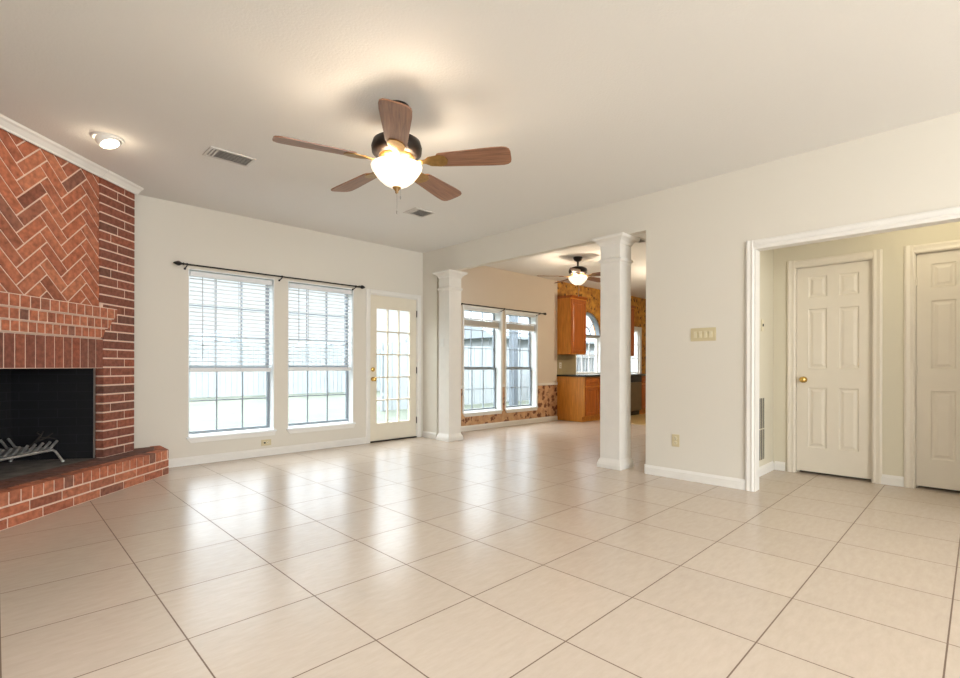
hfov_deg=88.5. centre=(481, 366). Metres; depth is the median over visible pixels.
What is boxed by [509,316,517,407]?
patio post
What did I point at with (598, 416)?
base cabinet
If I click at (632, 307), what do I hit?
upper cabinet
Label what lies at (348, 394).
window
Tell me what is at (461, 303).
curtain rod
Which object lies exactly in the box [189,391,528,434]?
lawn
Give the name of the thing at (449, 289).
square column
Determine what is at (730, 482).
baseboard
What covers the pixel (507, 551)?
floor
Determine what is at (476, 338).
garage
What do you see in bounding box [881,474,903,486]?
baseboard
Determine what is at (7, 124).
trim
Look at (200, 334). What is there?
tree
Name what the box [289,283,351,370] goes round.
window blind
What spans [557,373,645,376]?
countertop
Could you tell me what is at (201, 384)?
fence
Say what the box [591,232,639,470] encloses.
square column
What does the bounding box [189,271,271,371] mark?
window blind
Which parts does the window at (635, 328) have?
sash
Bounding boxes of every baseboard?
[168,437,365,467]
[422,431,436,438]
[461,416,557,431]
[645,464,744,489]
[759,461,773,476]
[774,461,784,470]
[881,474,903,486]
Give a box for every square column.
[432,269,467,441]
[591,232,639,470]
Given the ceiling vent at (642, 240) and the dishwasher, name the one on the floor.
the dishwasher
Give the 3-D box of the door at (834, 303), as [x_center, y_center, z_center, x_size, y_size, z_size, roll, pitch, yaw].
[3.386,-0.003,4.747,0.149,2.120,0.752,0,0,-45]
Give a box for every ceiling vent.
[202,146,255,166]
[403,207,434,217]
[636,237,645,242]
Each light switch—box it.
[691,327,715,340]
[761,319,763,331]
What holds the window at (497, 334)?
in the wall at (166, 232)
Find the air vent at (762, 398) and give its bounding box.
[759,395,765,463]
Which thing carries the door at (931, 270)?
in the wall at (892, 243)
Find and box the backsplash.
[557,355,575,374]
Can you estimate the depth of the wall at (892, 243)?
4.43 m
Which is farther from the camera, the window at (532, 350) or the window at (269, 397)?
the window at (532, 350)
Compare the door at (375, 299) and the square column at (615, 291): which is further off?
the door at (375, 299)
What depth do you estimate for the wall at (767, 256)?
4.94 m
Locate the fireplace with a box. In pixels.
[0,128,168,530]
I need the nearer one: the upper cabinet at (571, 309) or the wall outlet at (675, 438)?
the wall outlet at (675, 438)
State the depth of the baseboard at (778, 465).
5.02 m
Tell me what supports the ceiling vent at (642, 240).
in the ceiling
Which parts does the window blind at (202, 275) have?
rail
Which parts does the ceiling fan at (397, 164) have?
blade, blade, blade, lamp shade, blade, blade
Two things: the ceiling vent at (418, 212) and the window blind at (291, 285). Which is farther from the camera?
the window blind at (291, 285)
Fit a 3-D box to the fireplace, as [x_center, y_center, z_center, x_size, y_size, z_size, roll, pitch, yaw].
[-3.529,-0.315,3.805,0.986,2.715,2.466,0,0,0]
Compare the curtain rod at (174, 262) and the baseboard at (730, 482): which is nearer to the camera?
the baseboard at (730, 482)
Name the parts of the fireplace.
rail, fireplace grate, herringbone panel, leg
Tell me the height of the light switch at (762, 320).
0.116 m
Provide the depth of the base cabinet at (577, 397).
9.51 m
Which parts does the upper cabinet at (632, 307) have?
door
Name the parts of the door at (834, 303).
knob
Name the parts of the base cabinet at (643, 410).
door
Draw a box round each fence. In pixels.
[189,342,379,397]
[380,342,631,410]
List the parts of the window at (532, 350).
sash, sash, sill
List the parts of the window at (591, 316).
sash, frame, arch sash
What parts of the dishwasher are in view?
kick plate, control panel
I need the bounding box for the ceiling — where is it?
[0,0,959,298]
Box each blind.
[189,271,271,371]
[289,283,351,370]
[464,308,498,328]
[506,313,534,331]
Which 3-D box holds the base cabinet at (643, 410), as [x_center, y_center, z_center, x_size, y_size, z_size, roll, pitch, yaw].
[3.609,0.625,11.384,0.828,0.858,0.653,0,0,-45]
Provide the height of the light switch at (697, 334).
0.120 m
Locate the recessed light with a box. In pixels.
[90,132,124,148]
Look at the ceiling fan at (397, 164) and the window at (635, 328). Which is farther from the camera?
the window at (635, 328)
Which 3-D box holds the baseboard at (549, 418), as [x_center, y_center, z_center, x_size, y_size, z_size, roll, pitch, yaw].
[0.373,1.007,8.642,3.185,0.088,0.014,0,0,-45]
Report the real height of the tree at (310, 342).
2.624 m
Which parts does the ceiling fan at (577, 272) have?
blade, lamp shade, blade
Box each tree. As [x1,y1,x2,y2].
[189,330,247,360]
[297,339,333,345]
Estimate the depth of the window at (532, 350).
9.31 m
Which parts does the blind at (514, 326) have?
rail, rail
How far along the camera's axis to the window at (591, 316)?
10.85 m
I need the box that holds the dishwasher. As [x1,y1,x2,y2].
[631,376,641,414]
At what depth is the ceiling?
3.06 m
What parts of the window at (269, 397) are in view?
sash, sash, sill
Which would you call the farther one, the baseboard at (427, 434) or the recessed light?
the baseboard at (427, 434)
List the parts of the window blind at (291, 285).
rail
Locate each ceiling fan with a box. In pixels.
[272,98,511,213]
[537,256,600,296]
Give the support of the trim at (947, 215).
attached to the wall at (697, 233)
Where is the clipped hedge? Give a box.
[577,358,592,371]
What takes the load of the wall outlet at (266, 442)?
attached to the wall at (166, 232)
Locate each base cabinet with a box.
[557,376,597,421]
[595,377,599,419]
[639,376,645,413]
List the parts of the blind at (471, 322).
rail, rail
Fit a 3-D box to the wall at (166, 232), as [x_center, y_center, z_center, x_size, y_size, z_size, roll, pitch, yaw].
[-0.018,-0.329,8.383,12.850,2.757,0.170,0,0,-45]
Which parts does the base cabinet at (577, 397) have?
drawer, door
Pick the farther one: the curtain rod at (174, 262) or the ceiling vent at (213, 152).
the curtain rod at (174, 262)
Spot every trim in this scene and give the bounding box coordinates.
[0,114,143,194]
[461,382,557,388]
[745,206,959,491]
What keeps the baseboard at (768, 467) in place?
attached to the wall at (767, 256)
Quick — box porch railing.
[576,355,594,371]
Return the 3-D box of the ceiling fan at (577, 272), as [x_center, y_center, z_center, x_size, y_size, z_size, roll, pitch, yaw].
[1.537,-1.392,7.675,1.214,0.623,1.234,0,0,-45]
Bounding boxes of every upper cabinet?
[557,295,587,354]
[631,305,635,355]
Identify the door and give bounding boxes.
[366,289,420,443]
[787,249,882,483]
[904,239,959,490]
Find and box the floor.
[0,413,959,677]
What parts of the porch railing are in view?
rail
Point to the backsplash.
(568, 362)
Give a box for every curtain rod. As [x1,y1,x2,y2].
[173,261,364,289]
[461,303,546,315]
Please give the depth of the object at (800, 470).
4.67 m
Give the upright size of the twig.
0.154 m
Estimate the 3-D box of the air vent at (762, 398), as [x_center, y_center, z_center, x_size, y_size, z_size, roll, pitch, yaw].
[2.676,0.606,4.747,0.400,0.660,0.006,0,0,-45]
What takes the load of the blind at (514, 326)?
attached to the window at (532, 350)
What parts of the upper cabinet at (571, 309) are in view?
cornice, door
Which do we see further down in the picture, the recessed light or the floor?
the floor
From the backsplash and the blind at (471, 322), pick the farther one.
the backsplash
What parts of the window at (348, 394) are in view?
sash, sash, sill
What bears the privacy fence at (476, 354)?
on the lawn
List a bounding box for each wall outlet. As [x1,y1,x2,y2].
[261,439,270,445]
[672,434,678,446]
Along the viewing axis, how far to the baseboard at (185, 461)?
5.73 m
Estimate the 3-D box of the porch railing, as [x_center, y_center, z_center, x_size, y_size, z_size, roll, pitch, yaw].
[2.304,0.415,11.758,3.090,1.520,0.090,0,0,-45]
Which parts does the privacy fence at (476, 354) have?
post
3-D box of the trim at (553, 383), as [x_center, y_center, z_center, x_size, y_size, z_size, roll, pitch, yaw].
[0.374,0.331,8.637,3.178,0.050,0.022,0,0,-45]
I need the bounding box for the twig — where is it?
[28,431,54,447]
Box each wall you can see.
[43,195,645,459]
[423,112,959,478]
[759,249,773,466]
[773,221,959,476]
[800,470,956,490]
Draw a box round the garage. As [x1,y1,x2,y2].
[405,311,594,351]
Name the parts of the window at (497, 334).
sash, sash, sill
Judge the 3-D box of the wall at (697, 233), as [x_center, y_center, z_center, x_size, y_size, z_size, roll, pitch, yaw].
[2.838,-0.322,3.710,0.090,2.757,10.495,0,0,-45]
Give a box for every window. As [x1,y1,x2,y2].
[186,268,276,442]
[286,281,355,433]
[462,305,502,416]
[505,310,537,412]
[576,312,599,373]
[631,327,641,372]
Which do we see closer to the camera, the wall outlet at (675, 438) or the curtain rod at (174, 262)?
the wall outlet at (675, 438)

